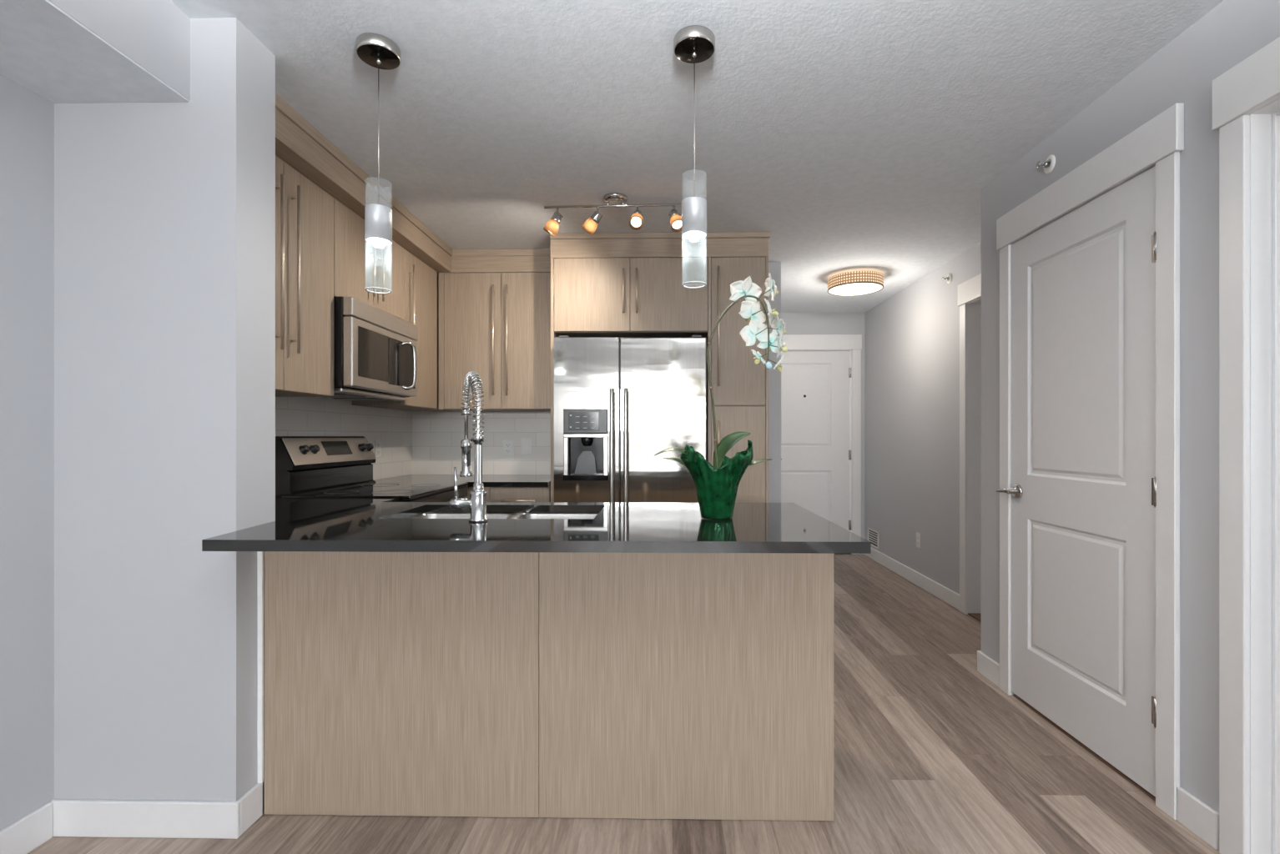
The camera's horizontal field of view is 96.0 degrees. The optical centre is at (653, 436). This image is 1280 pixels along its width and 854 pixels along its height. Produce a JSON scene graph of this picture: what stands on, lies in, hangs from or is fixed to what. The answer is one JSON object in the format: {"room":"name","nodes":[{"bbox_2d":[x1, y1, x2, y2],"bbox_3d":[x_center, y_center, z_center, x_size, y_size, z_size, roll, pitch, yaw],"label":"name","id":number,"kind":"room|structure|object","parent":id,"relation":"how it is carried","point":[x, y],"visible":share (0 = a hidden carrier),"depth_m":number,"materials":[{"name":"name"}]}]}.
{"room":"kitchen","nodes":[
{"label":"kitchen","id":0,"kind":"room"},
{"bbox_2d":[48,0,190,100],"bbox_3d":[-1.658,-1.123,-2.406,0.413,0.245,8.250,0,0,1],"label":"wall","id":1,"kind":"structure","parent":0,"point":[154,34],"depth_m":1.57,"materials":[{"name":"paint"}]},
{"bbox_2d":[0,0,189,103],"bbox_3d":[-1.659,-0.998,-2.407,0.411,0.005,8.249,0,0,1],"label":"ceiling","id":2,"kind":"structure","parent":1,"relation":"attached to","point":[44,50],"depth_m":1.53,"materials":[{"name":"white paint"}]},
{"bbox_2d":[54,17,275,811],"bbox_3d":[-1.515,-0.028,1.803,0.552,2.435,0.172,0,0,1],"label":"wall column","id":3,"kind":"structure","parent":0,"point":[164,213],"depth_m":1.72,"materials":[{"name":"paint"}]},
{"bbox_2d":[50,783,262,839],"bbox_3d":[-1.509,1.137,1.758,0.566,0.106,0.110,0,0,1],"label":"baseboard","id":4,"kind":"structure","parent":3,"relation":"attached to","point":[83,818],"depth_m":1.70,"materials":[{"name":"paint"}]},
{"bbox_2d":[257,551,263,783],"bbox_3d":[-1.230,0.697,1.802,0.015,0.774,0.008,0,0,1],"label":"strip","id":5,"kind":"object","parent":3,"relation":"attached to","point":[259,554],"visible":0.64,"depth_m":1.80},
{"bbox_2d":[0,74,387,831],"bbox_3d":[-1.912,-0.028,-1.182,0.138,2.435,10.970,0,0,1],"label":"wall","id":6,"kind":"structure","parent":0,"point":[27,118],"depth_m":1.65,"materials":[{"name":"paint"}]},
{"bbox_2d":[0,802,52,853],"bbox_3d":[-1.857,1.137,-2.410,0.014,0.106,8.236,0,0,1],"label":"baseboard","id":7,"kind":"structure","parent":6,"relation":"attached to","point":[25,835],"depth_m":1.64,"materials":[{"name":"paint"}]},
{"bbox_2d":[275,155,333,397],"bbox_3d":[-1.597,-0.635,2.262,0.344,0.910,0.732,0,0,1],"label":"upper cabinet","id":8,"kind":"object","parent":6,"relation":"attached to","point":[304,211],"visible":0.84,"depth_m":2.40,"materials":[{"name":"laminate"}]},
{"bbox_2d":[275,93,452,272],"bbox_3d":[-1.563,-1.167,2.865,0.415,0.153,1.942,0,0,1],"label":"board","id":9,"kind":"object","parent":8,"relation":"attached to","point":[301,146],"visible":0.29,"depth_m":2.56,"materials":[{"name":"laminate"}]},
{"bbox_2d":[275,397,412,480],"bbox_3d":[-1.764,0.003,3.027,0.010,0.546,2.268,0,0,1],"label":"tiled wall","id":10,"kind":"structure","parent":6,"relation":"attached to","point":[294,416],"depth_m":3.38,"materials":[{"name":"white tile"}]},
{"bbox_2d":[374,439,381,458],"bbox_3d":[-1.745,0.080,3.651,0.007,0.116,0.072,0,0,1],"label":"wall outlet","id":11,"kind":"object","parent":10,"relation":"attached to","point":[377,442],"visible":0.96,"depth_m":3.65,"materials":[{"name":"white plastic"}]},
{"bbox_2d":[333,197,403,319],"bbox_3d":[-1.584,-0.865,2.983,0.344,0.450,0.708,0,0,1],"label":"upper cabinet","id":12,"kind":"object","parent":6,"relation":"attached to","point":[359,265],"visible":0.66,"depth_m":2.87,"materials":[{"name":"laminate"}]},
{"bbox_2d":[322,296,418,401],"bbox_3d":[-1.532,-0.419,2.982,0.451,0.440,0.704,0,0,1],"label":"microwave","id":13,"kind":"object","parent":12,"relation":"attached to","point":[375,350],"visible":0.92,"depth_m":2.82,"materials":[{"name":"metal"}]},
{"bbox_2d":[352,248,451,411],"bbox_3d":[-1.571,-0.635,3.743,0.344,0.910,0.810,0,0,1],"label":"upper cabinet","id":14,"kind":"object","parent":6,"relation":"attached to","point":[420,281],"visible":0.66,"depth_m":3.60,"materials":[{"name":"laminate"}]},
{"bbox_2d":[27,554,1219,853],"bbox_3d":[1.344,1.250,-0.373,6.900,0.120,12.900,0,0,1],"label":"floor","id":15,"kind":"structure","parent":0,"point":[931,756],"depth_m":1.91,"materials":[{"name":"wood"}]},
{"bbox_2d":[275,436,468,502],"bbox_3d":[-1.387,0.580,2.971,0.734,1.160,0.768,0,0,1],"label":"range","id":16,"kind":"object","parent":15,"relation":"on","point":[306,466],"visible":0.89,"depth_m":2.85,"materials":[{"name":"black metal"}]},
{"bbox_2d":[282,482,468,500],"bbox_3d":[-1.376,0.279,2.970,0.585,0.020,0.768,0,0,1],"label":"cooktop","id":17,"kind":"object","parent":16,"relation":"in","point":[403,491],"depth_m":2.83,"materials":[{"name":"black glass"}]},
{"bbox_2d":[465,486,550,514],"bbox_3d":[-1.191,0.749,3.749,1.124,0.882,0.785,0,0,1],"label":"base cabinet","id":18,"kind":"object","parent":15,"relation":"on","point":[493,494],"visible":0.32,"depth_m":3.50,"materials":[{"name":"laminate"}]},
{"bbox_2d":[374,474,550,487],"bbox_3d":[-1.187,0.291,3.748,1.117,0.030,0.785,0,0,1],"label":"countertop","id":19,"kind":"structure","parent":18,"relation":"on","point":[488,481],"depth_m":3.63,"materials":[{"name":"stone"}]},
{"bbox_2d":[264,551,833,821],"bbox_3d":[-0.327,0.749,2.089,1.779,0.882,0.596,0,0,1],"label":"base cabinet","id":20,"kind":"object","parent":15,"relation":"on","point":[554,685],"visible":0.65,"depth_m":1.79,"materials":[{"name":"laminate"}]},
{"bbox_2d":[201,498,871,554],"bbox_3d":[-0.599,0.291,2.045,2.352,0.030,1.044,0,0,1],"label":"countertop","id":21,"kind":"structure","parent":20,"relation":"on","point":[336,525],"depth_m":1.66,"materials":[{"name":"stone"}]},
{"bbox_2d":[449,371,488,522],"bbox_3d":[-0.643,0.027,1.944,0.113,0.496,0.268,0,0,-30],"label":"faucet","id":22,"kind":"object","parent":21,"relation":"on","point":[476,505],"visible":1,"depth_m":1.86,"materials":[{"name":"silver metal"}]},
{"bbox_2d":[407,512,598,519],"bbox_3d":[-0.557,0.398,2.116,0.763,0.183,0.428,0,0,1],"label":"sink","id":23,"kind":"object","parent":21,"relation":"in","point":[427,515],"visible":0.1,"depth_m":2.31,"materials":[{"name":"metal"}]},
{"bbox_2d":[654,273,787,519],"bbox_3d":[0.228,-0.136,1.944,0.441,0.819,0.202,0,0,6],"label":"potted orchid","id":24,"kind":"object","parent":21,"relation":"on","point":[717,486],"visible":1,"depth_m":1.92,"materials":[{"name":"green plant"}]},
{"bbox_2d":[550,257,707,502],"bbox_3d":[-0.144,0.048,3.808,0.964,2.284,0.641,0,0,1],"label":"tall cabinet","id":25,"kind":"object","parent":15,"relation":"on","point":[619,298],"visible":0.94,"depth_m":3.52,"materials":[{"name":"laminate"}]},
{"bbox_2d":[549,231,770,258],"bbox_3d":[0.044,-1.170,3.821,1.342,0.148,0.614,0,0,1],"label":"board","id":26,"kind":"object","parent":25,"relation":"on","point":[715,244],"visible":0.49,"depth_m":3.52,"materials":[{"name":"laminate"}]},
{"bbox_2d":[554,335,706,503],"bbox_3d":[-0.134,0.282,3.738,0.913,1.775,0.730,0,0,1],"label":"refrigerator","id":27,"kind":"object","parent":15,"relation":"on","point":[617,405],"visible":0.68,"depth_m":3.44,"materials":[{"name":"grey metal"}]},
{"bbox_2d":[705,257,768,503],"bbox_3d":[0.523,0.048,3.796,0.368,2.284,0.641,0,0,1],"label":"pantry cabinet","id":28,"kind":"object","parent":15,"relation":"on","point":[740,386],"visible":0.49,"depth_m":3.51,"materials":[{"name":"laminate"}]},
{"bbox_2d":[967,613,981,622],"bbox_3d":[2.135,1.185,3.431,0.090,0.010,0.815,0,0,1],"label":"threshold","id":29,"kind":"object","parent":15,"relation":"on","point":[976,616],"visible":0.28,"depth_m":3.78,"materials":[{"name":"brown wood"}]},
{"bbox_2d":[1012,694,1155,801],"bbox_3d":[1.709,1.186,2.245,0.140,0.008,0.787,0,0,1],"label":"threshold","id":30,"kind":"object","parent":15,"relation":"on","point":[1064,732],"visible":0.24,"depth_m":2.16,"materials":[{"name":"brown wood"}]},
{"bbox_2d":[170,0,1224,312],"bbox_3d":[1.344,-1.305,-0.373,6.900,0.120,12.900,0,0,1],"label":"ceiling","id":31,"kind":"structure","parent":0,"point":[860,135],"depth_m":2.17,"materials":[{"name":"white paint"}]},
{"bbox_2d":[355,32,400,293],"bbox_3d":[-0.877,-0.854,1.839,0.130,0.780,0.130,0,0,1],"label":"pendant lamp","id":32,"kind":"object","parent":31,"relation":"hanging from","point":[378,51],"visible":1,"depth_m":1.81,"materials":[{"name":"silver metal"}]},
{"bbox_2d":[364,203,392,247],"bbox_3d":[-0.877,-0.664,1.839,0.079,0.125,0.079,0,0,1],"label":"socket","id":33,"kind":"object","parent":32,"relation":"attached to","point":[378,218],"depth_m":1.81,"materials":[{"name":"white"}]},
{"bbox_2d":[543,192,681,236],"bbox_3d":[-0.202,-1.148,2.999,0.752,0.192,0.142,0,0,10],"label":"track light","id":34,"kind":"object","parent":31,"relation":"attached to","point":[612,199],"visible":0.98,"depth_m":2.99,"materials":[{"name":"silver metal"}]},
{"bbox_2d":[673,25,715,288],"bbox_3d":[0.129,-0.859,1.806,0.130,0.771,0.130,0,0,1],"label":"pendant lamp","id":35,"kind":"object","parent":31,"relation":"hanging from","point":[693,44],"visible":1,"depth_m":1.78,"materials":[{"name":"silver metal"}]},
{"bbox_2d":[681,196,706,241],"bbox_3d":[0.129,-0.673,1.806,0.079,0.125,0.079,0,0,1],"label":"socket","id":36,"kind":"object","parent":35,"relation":"attached to","point":[693,209],"depth_m":1.77,"materials":[{"name":"white"}]},
{"bbox_2d":[827,271,883,296],"bbox_3d":[1.568,-1.179,4.473,0.413,0.131,0.413,0,0,1],"label":"flush ceiling light","id":37,"kind":"object","parent":31,"relation":"attached to","point":[854,283],"visible":1,"depth_m":4.35,"materials":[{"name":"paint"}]},
{"bbox_2d":[828,282,882,296],"bbox_3d":[1.568,-1.136,4.473,0.400,0.018,0.400,0,0,1],"label":"diffuser","id":38,"kind":"object","parent":37,"relation":"attached to","point":[835,289],"depth_m":4.42,"materials":[{"name":"beige plastic"}]},
{"bbox_2d":[768,262,781,503],"bbox_3d":[-0.418,-0.028,4.208,2.662,2.435,0.140,0,0,1],"label":"wall","id":39,"kind":"structure","parent":0,"point":[774,268],"depth_m":4.12,"materials":[{"name":"paint"}]},
{"bbox_2d":[412,411,550,474],"bbox_3d":[-1.180,0.041,4.146,1.119,0.471,0.010,0,0,1],"label":"tiled wall","id":40,"kind":"structure","parent":39,"relation":"attached to","point":[437,436],"depth_m":4.14,"materials":[{"name":"white tile"}]},
{"bbox_2d":[503,440,513,456],"bbox_3d":[-1.043,0.085,4.135,0.072,0.116,0.007,0,0,1],"label":"wall outlet","id":41,"kind":"object","parent":40,"relation":"attached to","point":[507,445],"visible":1,"depth_m":4.13,"materials":[{"name":"white plastic"}]},
{"bbox_2d":[505,443,510,447],"bbox_3d":[-1.043,0.064,4.133,0.034,0.028,0.002,0,0,1],"label":"socket","id":42,"kind":"object","parent":41,"relation":"attached to","point":[507,445],"depth_m":4.13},
{"bbox_2d":[505,448,510,453],"bbox_3d":[-1.043,0.106,4.133,0.034,0.028,0.002,0,0,1],"label":"socket","id":43,"kind":"object","parent":41,"relation":"attached to","point":[507,451],"depth_m":4.13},
{"bbox_2d":[521,438,531,454],"bbox_3d":[-0.913,0.072,4.133,0.072,0.116,0.008,0,0,1],"label":"wall switch","id":44,"kind":"object","parent":40,"relation":"attached to","point":[526,442],"visible":1,"depth_m":4.13,"materials":[{"name":"white plastic"}]},
{"bbox_2d":[438,272,550,411],"bbox_3d":[-1.028,-0.635,3.966,0.806,0.910,0.344,0,0,1],"label":"upper cabinet","id":45,"kind":"object","parent":39,"relation":"attached to","point":[496,326],"visible":0.93,"depth_m":3.83,"materials":[{"name":"laminate"}]},
{"bbox_2d":[437,248,550,275],"bbox_3d":[-1.188,-1.167,3.990,1.126,0.153,0.320,0,0,1],"label":"board","id":46,"kind":"object","parent":45,"relation":"attached to","point":[538,260],"visible":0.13,"depth_m":3.83,"materials":[{"name":"laminate"}]},
{"bbox_2d":[781,312,864,539],"bbox_3d":[1.538,-0.028,5.884,1.470,2.435,0.140,0,0,1],"label":"wall","id":47,"kind":"structure","parent":0,"point":[796,323],"depth_m":5.81,"materials":[{"name":"paint"}]},
{"bbox_2d":[781,351,851,531],"bbox_3d":[1.567,0.155,5.824,0.871,2.030,0.100,0,0,1],"label":"door","id":48,"kind":"structure","parent":47,"relation":"in","point":[816,452],"depth_m":5.83,"materials":[{"name":"paint"}]},
{"bbox_2d":[781,334,861,554],"bbox_3d":[1.564,0.084,5.869,1.064,2.212,0.160,0,0,1],"label":"door frame","id":49,"kind":"structure","parent":47,"relation":"attached to","point":[852,343],"depth_m":5.79,"materials":[{"name":"paint"}]},
{"bbox_2d":[864,241,981,594],"bbox_3d":[2.175,-0.028,4.278,0.140,2.435,3.050,0,0,1],"label":"wall","id":50,"kind":"structure","parent":0,"point":[912,337],"depth_m":4.59,"materials":[{"name":"paint"}]},
{"bbox_2d":[867,528,878,549],"bbox_3d":[2.123,0.985,5.564,0.008,0.160,0.280,0,0,1],"label":"air vent","id":51,"kind":"object","parent":50,"relation":"in","point":[873,536],"visible":0.9,"depth_m":5.55,"materials":[{"name":"white plastic"}]},
{"bbox_2d":[863,547,959,610],"bbox_3d":[2.108,1.137,4.859,0.014,0.106,1.890,0,0,1],"label":"baseboard","id":52,"kind":"structure","parent":50,"relation":"attached to","point":[950,597],"depth_m":4.55,"materials":[{"name":"paint"}]},
{"bbox_2d":[916,532,920,548],"bbox_3d":[2.107,0.828,4.579,0.007,0.116,0.072,0,0,1],"label":"wall outlet","id":53,"kind":"object","parent":50,"relation":"attached to","point":[918,535],"visible":1,"depth_m":4.58,"materials":[{"name":"white plastic"}]},
{"bbox_2d":[942,273,952,283],"bbox_3d":[2.077,-1.119,4.084,0.050,0.072,0.072,0,0,1],"label":"sprinkler head","id":54,"kind":"object","parent":50,"relation":"attached to","point":[949,278],"visible":1,"depth_m":4.08},
{"bbox_2d":[957,273,981,614],"bbox_3d":[2.145,0.080,3.431,0.160,2.220,0.993,0,0,1],"label":"door frame","id":55,"kind":"structure","parent":50,"relation":"attached to","point":[969,293],"depth_m":3.84,"materials":[{"name":"paint"}]},
{"bbox_2d":[981,0,1279,813],"bbox_3d":[1.637,-0.028,-1.914,0.140,2.435,9.630,0,0,1],"label":"wall","id":56,"kind":"structure","parent":0,"point":[1184,70],"depth_m":1.75,"materials":[{"name":"paint"}]},
{"bbox_2d":[1036,154,1055,173],"bbox_3d":[1.617,-1.127,2.385,0.050,0.072,0.072,0,0,1],"label":"sprinkler head","id":57,"kind":"object","parent":56,"relation":"attached to","point":[1048,165],"visible":1,"depth_m":2.38},
{"bbox_2d":[996,166,1156,796],"bbox_3d":[1.621,0.147,2.260,0.092,2.042,0.826,0,0,1],"label":"door","id":58,"kind":"structure","parent":56,"relation":"in","point":[1083,491],"depth_m":2.17,"materials":[{"name":"paint"}]},
{"bbox_2d":[996,102,1184,820],"bbox_3d":[1.694,0.083,2.245,0.160,2.215,0.959,0,0,1],"label":"door frame","id":59,"kind":"structure","parent":56,"relation":"attached to","point":[1158,143],"depth_m":1.85,"materials":[{"name":"paint"}]},
{"bbox_2d":[1177,787,1219,850],"bbox_3d":[1.623,1.137,1.716,0.014,0.106,0.128,0,0,1],"label":"baseboard","id":60,"kind":"structure","parent":56,"relation":"attached to","point":[1193,814],"depth_m":1.71,"materials":[{"name":"paint"}]},
{"bbox_2d":[1212,36,1279,853],"bbox_3d":[1.678,0.084,1.134,0.166,2.213,1.039,0,0,1],"label":"door frame","id":61,"kind":"structure","parent":56,"relation":"attached to","point":[1246,98],"depth_m":1.57,"materials":[{"name":"paint"}]},
{"bbox_3d":[2.145,-0.028,2.823,0.710,2.435,0.140,0,0,1],"label":"wall","id":62,"kind":"structure","parent":0,"visible":0},
{"bbox_2d":[977,650,999,687],"bbox_3d":[1.857,1.137,2.812,0.444,0.106,0.199,0,0,1],"label":"baseboard","id":63,"kind":"structure","parent":62,"relation":"attached to","point":[988,667],"depth_m":2.81,"materials":[{"name":"paint"}]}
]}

